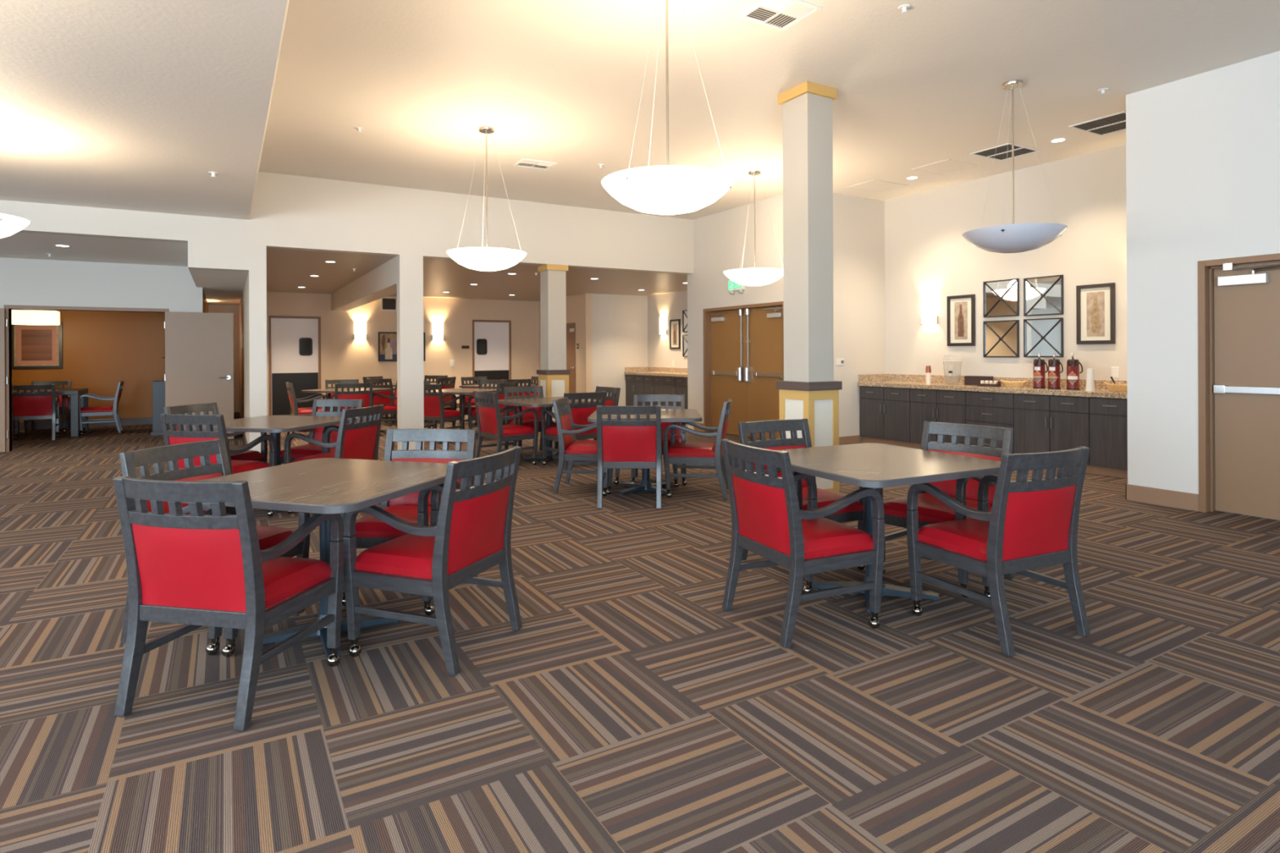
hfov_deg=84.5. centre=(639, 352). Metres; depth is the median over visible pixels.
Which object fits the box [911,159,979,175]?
access panel
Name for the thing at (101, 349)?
wall
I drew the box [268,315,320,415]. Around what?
door
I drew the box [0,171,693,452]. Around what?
wall
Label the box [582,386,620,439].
armchair
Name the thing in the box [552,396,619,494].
armchair
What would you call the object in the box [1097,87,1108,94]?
sprinkler head
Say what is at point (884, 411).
base cabinet
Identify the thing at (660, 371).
countertop
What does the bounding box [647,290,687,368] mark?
wall
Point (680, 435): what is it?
armchair
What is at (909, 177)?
recessed light
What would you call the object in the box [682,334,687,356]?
mirror
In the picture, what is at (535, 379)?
armchair
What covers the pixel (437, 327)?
wall sconce
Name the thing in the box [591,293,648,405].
wall
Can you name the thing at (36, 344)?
print
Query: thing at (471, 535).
armchair
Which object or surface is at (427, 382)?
armchair
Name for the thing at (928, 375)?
clear cup
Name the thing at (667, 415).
dining table
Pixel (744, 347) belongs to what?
door
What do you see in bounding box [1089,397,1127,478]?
base cabinet
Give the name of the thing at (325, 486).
dining table
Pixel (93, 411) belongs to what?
armchair
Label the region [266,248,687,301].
ceiling
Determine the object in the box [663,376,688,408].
base cabinet
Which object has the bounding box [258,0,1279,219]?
ceiling
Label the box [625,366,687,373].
backsplash
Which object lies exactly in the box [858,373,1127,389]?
backsplash
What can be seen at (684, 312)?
mirror
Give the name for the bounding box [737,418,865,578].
armchair
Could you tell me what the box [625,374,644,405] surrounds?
base cabinet
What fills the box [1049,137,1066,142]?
recessed light
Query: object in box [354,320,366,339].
wall sconce
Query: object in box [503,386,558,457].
armchair
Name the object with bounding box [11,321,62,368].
picture
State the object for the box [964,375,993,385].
box
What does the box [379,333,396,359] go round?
print
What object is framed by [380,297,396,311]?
air vent
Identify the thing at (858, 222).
wall
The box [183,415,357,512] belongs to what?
dining table
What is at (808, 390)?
pillar
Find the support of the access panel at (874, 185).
attached to the ceiling at (561, 82)
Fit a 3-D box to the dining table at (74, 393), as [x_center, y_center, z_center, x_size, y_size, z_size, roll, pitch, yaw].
[-10.002,1.007,11.841,1.040,0.760,1.000,0,0,-30]
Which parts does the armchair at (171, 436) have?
leg, rail, leg, seat, arm, leg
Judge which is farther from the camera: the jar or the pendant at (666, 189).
the jar
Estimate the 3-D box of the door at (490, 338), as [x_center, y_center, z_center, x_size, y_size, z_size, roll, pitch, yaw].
[-3.770,0.263,17.902,1.015,2.190,0.115,0,0,-30]
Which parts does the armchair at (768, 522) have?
leg, rail, leg, arm, seat frame, leg, seat, arm, leg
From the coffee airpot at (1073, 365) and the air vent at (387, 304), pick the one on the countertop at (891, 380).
the coffee airpot at (1073, 365)
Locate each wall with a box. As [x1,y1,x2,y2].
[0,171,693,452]
[0,257,203,448]
[11,288,208,422]
[208,291,538,415]
[239,274,248,444]
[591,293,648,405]
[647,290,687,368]
[687,194,783,430]
[832,192,885,436]
[884,144,1127,380]
[1125,50,1279,493]
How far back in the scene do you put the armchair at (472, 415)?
11.02 m
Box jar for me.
[942,360,961,382]
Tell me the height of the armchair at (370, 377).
0.892 m
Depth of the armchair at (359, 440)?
5.97 m
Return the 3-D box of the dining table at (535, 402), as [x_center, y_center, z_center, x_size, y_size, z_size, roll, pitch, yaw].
[-1.145,0.970,8.896,1.050,0.750,1.050,0,0,-38]
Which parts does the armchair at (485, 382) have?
seat, leg, rail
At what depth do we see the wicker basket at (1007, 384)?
8.54 m
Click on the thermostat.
(840, 362)
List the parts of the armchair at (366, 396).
leg, rail, leg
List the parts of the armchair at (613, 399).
rail, leg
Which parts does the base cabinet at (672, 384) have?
drawer, door, drawer, door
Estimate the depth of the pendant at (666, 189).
4.03 m
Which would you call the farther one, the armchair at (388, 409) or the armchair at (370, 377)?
the armchair at (370, 377)
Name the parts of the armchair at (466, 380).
leg, seat, rail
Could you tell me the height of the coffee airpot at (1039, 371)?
0.422 m
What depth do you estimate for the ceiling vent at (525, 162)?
8.53 m
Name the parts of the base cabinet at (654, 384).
drawer, door, drawer, door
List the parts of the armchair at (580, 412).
leg, arm, seat, leg, seat frame, rail, leg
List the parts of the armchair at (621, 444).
leg, leg, rail, seat frame, leg, leg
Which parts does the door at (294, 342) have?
kick plate, pane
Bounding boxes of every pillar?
[536,263,570,439]
[776,80,842,493]
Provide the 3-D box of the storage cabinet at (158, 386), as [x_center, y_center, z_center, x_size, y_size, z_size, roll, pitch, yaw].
[-8.036,0.928,12.157,0.610,0.900,0.610,0,0,-30]
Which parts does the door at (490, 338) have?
pane, kick plate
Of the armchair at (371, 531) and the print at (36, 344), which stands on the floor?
the armchair at (371, 531)
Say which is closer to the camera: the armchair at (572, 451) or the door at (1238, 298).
the door at (1238, 298)
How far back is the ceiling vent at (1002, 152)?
8.12 m
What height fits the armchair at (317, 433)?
0.892 m
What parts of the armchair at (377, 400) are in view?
rail, leg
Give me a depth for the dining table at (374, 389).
11.75 m
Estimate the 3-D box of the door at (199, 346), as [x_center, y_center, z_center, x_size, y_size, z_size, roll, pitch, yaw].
[-8.029,0.353,10.303,3.625,2.050,0.296,0,0,-30]
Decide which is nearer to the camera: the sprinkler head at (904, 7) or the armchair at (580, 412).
the sprinkler head at (904, 7)
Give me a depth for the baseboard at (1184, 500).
6.08 m
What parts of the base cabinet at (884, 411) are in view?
drawer, door, drawer, door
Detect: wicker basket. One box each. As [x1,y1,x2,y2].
[1000,379,1028,387]
[1103,382,1127,392]
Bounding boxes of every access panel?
[845,179,908,192]
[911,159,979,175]
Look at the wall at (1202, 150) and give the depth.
5.96 m
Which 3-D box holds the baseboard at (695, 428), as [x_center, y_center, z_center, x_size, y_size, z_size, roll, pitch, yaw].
[1.612,1.261,11.023,0.014,0.142,2.673,0,0,-30]
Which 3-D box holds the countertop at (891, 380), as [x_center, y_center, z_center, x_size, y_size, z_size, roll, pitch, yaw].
[4.508,0.396,8.802,0.604,0.165,4.090,0,0,-30]
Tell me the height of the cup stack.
0.245 m
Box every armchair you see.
[12,384,59,442]
[23,380,71,434]
[79,380,124,435]
[112,475,343,731]
[119,438,310,655]
[160,413,276,516]
[163,402,267,462]
[280,399,364,464]
[284,404,383,514]
[285,382,330,439]
[324,378,362,422]
[331,382,373,417]
[339,428,477,605]
[342,445,522,676]
[362,376,395,419]
[366,377,397,426]
[368,379,397,429]
[423,380,456,429]
[423,384,464,444]
[424,375,448,406]
[431,376,456,424]
[461,376,487,424]
[464,379,506,425]
[467,382,519,429]
[473,391,538,465]
[502,378,531,425]
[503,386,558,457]
[530,376,537,395]
[541,391,605,470]
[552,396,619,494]
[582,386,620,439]
[596,404,663,508]
[630,394,687,485]
[662,398,732,500]
[721,438,884,648]
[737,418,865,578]
[880,421,1013,597]
[906,446,1090,656]
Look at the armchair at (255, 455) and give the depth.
6.49 m
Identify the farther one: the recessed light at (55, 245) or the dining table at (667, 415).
the recessed light at (55, 245)
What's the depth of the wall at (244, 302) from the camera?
10.97 m
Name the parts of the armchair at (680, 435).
leg, leg, rail, seat, leg, arm, leg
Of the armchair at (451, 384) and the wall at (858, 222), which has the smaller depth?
the wall at (858, 222)
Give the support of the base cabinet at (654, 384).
on the floor
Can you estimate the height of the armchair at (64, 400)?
0.892 m
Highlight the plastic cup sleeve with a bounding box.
[925,365,931,383]
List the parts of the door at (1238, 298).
closer arm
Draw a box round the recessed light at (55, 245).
[54,244,71,246]
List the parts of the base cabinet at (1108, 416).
drawer, door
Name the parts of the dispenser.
lid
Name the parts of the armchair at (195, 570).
leg, rail, arm, leg, seat frame, leg, seat, arm, leg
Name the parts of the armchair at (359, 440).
leg, arm, seat, leg, arm, leg, rail, leg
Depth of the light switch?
17.35 m
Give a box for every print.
[21,329,52,360]
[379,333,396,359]
[669,319,680,349]
[946,293,975,346]
[1075,282,1115,344]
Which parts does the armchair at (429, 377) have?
rail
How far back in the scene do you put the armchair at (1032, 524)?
3.26 m
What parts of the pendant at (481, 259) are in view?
lamp shade, stem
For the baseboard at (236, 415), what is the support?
attached to the wall at (343, 357)
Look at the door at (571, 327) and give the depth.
16.86 m
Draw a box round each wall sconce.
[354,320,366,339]
[431,322,443,339]
[659,316,666,334]
[920,294,937,324]
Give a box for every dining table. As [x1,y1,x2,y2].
[12,388,88,436]
[166,457,448,657]
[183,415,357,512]
[302,387,391,393]
[372,382,444,422]
[426,388,501,435]
[459,383,535,388]
[497,396,600,462]
[587,408,702,495]
[775,443,1013,614]
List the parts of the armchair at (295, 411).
rail, leg, leg, seat frame, arm, seat, arm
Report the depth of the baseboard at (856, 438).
10.32 m
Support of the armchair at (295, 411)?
on the floor
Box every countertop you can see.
[624,366,687,377]
[857,373,1127,399]
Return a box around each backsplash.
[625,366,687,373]
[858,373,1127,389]
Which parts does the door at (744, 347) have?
closer arm, vertical rod, vertical rod, closer arm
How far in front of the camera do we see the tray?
8.78 m
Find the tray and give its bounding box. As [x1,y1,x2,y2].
[977,381,1000,386]
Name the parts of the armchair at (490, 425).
leg, rail, leg, seat frame, arm, leg, seat, arm, leg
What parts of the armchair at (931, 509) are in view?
leg, seat frame, leg, seat, leg, rail, arm, leg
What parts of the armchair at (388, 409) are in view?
arm, seat, seat frame, leg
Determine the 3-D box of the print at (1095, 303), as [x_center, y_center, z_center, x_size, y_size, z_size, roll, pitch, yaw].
[5.242,-0.447,8.116,0.030,0.690,0.410,0,0,-30]
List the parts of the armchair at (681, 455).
leg, leg, arm, seat, arm, seat frame, leg, leg, rail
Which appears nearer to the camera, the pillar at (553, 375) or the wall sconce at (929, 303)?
the wall sconce at (929, 303)
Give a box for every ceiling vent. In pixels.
[513,158,557,169]
[738,0,822,31]
[969,142,1039,160]
[1068,111,1125,136]
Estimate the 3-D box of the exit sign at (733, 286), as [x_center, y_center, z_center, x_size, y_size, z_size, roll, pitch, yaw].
[1.523,-1.043,11.102,0.082,0.238,0.370,0,0,-30]
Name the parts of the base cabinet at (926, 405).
drawer, door, drawer, door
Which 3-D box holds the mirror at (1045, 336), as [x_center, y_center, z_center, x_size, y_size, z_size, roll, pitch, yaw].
[4.938,-0.185,8.637,0.028,0.475,0.475,0,0,-30]
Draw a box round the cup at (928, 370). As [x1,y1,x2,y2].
[925,365,931,373]
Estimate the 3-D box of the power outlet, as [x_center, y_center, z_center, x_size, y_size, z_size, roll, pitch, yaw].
[5.356,0.220,7.948,0.010,0.120,0.075,0,0,-30]
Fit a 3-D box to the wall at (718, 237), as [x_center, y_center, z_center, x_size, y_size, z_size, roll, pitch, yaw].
[1.624,-0.486,11.151,0.150,3.636,2.873,0,0,-30]
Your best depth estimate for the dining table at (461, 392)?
11.31 m
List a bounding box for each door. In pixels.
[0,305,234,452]
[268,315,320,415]
[471,320,511,382]
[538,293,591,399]
[566,322,575,393]
[702,301,783,439]
[1197,253,1279,519]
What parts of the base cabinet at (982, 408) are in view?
drawer, drawer, drawer, drawer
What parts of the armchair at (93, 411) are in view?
leg, leg, seat, arm, arm, seat frame, leg, leg, rail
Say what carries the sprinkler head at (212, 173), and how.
attached to the ceiling at (121, 104)
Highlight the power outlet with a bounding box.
[1111,367,1119,377]
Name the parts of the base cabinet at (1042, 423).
drawer, door, handle, drawer, door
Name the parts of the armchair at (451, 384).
leg, rail, leg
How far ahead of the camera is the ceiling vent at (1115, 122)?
7.17 m
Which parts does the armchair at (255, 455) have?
leg, rail, leg, seat, arm, leg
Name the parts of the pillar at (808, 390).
cap trim, chair rail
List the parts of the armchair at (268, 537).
leg, rail, arm, leg, leg, seat, seat frame, leg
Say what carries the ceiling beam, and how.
attached to the ceiling at (286, 269)
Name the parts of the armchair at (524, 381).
rail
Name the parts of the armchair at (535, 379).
rail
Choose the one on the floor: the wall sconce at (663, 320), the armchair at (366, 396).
the armchair at (366, 396)
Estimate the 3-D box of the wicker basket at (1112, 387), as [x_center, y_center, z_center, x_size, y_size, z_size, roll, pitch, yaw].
[5.135,0.364,7.545,0.292,0.103,0.211,0,0,33]
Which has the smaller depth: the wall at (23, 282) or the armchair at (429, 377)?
the wall at (23, 282)
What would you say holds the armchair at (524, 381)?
on the floor
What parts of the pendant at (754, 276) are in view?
lamp shade, stem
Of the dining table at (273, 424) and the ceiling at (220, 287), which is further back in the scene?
the ceiling at (220, 287)
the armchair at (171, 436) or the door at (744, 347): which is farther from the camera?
the door at (744, 347)
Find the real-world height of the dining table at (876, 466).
0.750 m
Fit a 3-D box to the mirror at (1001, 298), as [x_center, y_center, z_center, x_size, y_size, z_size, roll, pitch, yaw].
[4.660,-0.704,9.105,0.028,0.475,0.475,0,0,-30]
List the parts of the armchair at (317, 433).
seat frame, arm, seat, leg, arm, rail, leg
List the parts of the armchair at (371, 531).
leg, seat frame, leg, seat, rail, leg, arm, leg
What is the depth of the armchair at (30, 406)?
11.07 m
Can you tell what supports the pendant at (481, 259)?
hanging from the ceiling at (561, 82)
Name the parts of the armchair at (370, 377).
rail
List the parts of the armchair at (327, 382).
leg, rail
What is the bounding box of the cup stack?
[1085,368,1094,391]
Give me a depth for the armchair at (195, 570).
2.61 m
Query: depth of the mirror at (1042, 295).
8.62 m
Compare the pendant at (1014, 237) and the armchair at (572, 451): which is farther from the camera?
the armchair at (572, 451)
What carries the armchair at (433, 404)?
on the floor
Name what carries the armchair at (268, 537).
on the floor
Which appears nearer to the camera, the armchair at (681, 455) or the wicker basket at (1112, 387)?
the armchair at (681, 455)
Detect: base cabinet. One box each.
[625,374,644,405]
[644,375,663,406]
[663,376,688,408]
[859,386,912,448]
[910,388,966,449]
[965,391,1014,453]
[1013,393,1092,473]
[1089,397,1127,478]
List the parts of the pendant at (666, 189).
stem, lamp shade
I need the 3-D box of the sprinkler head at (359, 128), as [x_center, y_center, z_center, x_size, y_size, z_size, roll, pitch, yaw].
[-2.848,-2.263,7.150,0.080,0.040,0.080,0,0,-30]
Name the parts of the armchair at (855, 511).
leg, rail, arm, leg, leg, seat, seat frame, leg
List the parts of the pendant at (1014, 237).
stem, lamp shade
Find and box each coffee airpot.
[1032,352,1048,388]
[1047,352,1062,389]
[1066,352,1083,390]
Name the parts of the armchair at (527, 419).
leg, arm, leg, rail, seat, leg, leg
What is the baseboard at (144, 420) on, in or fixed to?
attached to the wall at (101, 349)
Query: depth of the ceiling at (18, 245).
9.15 m
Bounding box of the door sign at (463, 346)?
[462,345,469,348]
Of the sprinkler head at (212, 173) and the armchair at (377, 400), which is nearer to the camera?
the sprinkler head at (212, 173)
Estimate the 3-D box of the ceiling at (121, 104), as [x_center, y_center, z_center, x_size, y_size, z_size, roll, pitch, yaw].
[-4.172,-2.018,1.045,6.885,0.716,14.023,0,0,-30]
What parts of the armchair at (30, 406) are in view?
leg, leg, rail, seat frame, leg, arm, leg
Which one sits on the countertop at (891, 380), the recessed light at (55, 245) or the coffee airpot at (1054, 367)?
the coffee airpot at (1054, 367)
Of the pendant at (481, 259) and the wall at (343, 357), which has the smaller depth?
the pendant at (481, 259)
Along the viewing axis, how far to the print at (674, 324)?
15.87 m
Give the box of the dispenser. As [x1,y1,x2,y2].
[942,354,962,384]
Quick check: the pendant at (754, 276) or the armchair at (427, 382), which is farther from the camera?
the armchair at (427, 382)
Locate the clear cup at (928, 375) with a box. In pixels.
[925,373,931,383]
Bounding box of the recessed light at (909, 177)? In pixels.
[905,176,918,179]
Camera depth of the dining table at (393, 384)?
13.90 m
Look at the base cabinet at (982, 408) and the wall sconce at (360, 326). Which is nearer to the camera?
the base cabinet at (982, 408)
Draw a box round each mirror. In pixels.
[682,310,687,332]
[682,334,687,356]
[982,278,1019,317]
[982,320,1019,357]
[1023,274,1063,315]
[1023,317,1063,357]
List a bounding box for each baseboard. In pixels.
[18,417,152,430]
[233,403,459,445]
[693,422,703,431]
[839,435,862,444]
[1125,484,1199,511]
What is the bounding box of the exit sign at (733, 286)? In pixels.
[728,280,745,294]
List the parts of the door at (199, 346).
lever handle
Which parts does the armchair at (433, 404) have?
rail, leg, leg, seat frame, seat, arm, leg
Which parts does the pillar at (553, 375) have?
cap trim, chair rail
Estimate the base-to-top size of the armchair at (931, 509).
0.892 m
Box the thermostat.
[836,358,844,365]
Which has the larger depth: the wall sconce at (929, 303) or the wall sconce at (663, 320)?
the wall sconce at (663, 320)
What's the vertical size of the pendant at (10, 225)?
0.833 m
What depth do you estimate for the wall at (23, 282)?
10.33 m
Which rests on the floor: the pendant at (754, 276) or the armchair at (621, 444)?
the armchair at (621, 444)
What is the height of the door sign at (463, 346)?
0.075 m
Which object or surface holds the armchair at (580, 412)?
on the floor
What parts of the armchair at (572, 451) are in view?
leg, rail, leg, arm, seat frame, seat, arm, leg, leg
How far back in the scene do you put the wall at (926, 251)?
9.09 m
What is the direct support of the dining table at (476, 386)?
on the floor
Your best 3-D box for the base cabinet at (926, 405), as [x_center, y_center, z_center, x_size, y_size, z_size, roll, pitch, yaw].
[4.142,0.901,9.432,0.598,0.838,0.842,0,0,-30]
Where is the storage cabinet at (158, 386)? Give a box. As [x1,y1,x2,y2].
[151,380,164,435]
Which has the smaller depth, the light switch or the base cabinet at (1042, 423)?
the base cabinet at (1042, 423)
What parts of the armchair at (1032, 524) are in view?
leg, arm, seat, leg, arm, seat frame, leg, rail, leg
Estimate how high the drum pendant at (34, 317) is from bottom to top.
0.690 m
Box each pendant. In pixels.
[0,213,30,238]
[11,309,59,324]
[446,125,526,271]
[601,0,734,214]
[723,169,783,285]
[961,79,1067,253]
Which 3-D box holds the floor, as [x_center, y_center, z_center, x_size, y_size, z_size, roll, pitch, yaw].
[-2.417,1.401,6.289,15.800,0.100,21.900,0,0,-30]
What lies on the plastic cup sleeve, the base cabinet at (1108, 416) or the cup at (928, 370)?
the cup at (928, 370)
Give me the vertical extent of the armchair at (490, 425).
0.892 m
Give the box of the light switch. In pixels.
[450,360,454,366]
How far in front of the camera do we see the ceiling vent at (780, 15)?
4.75 m
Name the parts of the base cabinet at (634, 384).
drawer, door, drawer, door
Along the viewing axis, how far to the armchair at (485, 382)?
12.22 m
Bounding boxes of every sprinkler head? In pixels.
[208,171,217,177]
[355,126,363,132]
[897,4,911,14]
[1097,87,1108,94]
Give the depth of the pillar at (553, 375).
10.93 m
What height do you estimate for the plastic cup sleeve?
0.245 m
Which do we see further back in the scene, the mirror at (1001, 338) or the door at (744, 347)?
the door at (744, 347)
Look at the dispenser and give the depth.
9.32 m
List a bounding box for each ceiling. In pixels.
[0,0,288,219]
[0,231,187,266]
[188,268,248,305]
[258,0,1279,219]
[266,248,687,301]
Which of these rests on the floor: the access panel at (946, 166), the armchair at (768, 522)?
the armchair at (768, 522)
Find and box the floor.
[0,408,1279,852]
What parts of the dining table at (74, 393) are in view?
leg, leg, leg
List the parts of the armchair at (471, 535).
leg, arm, seat, leg, seat frame, arm, leg, rail, leg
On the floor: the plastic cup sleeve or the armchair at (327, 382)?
the armchair at (327, 382)
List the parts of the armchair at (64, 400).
leg, leg, rail, seat, leg, seat frame, arm, leg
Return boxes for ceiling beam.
[331,256,396,311]
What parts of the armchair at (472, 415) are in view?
leg, seat, arm, seat frame, leg, rail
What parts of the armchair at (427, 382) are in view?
seat, arm, leg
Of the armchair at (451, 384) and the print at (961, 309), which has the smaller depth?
the print at (961, 309)

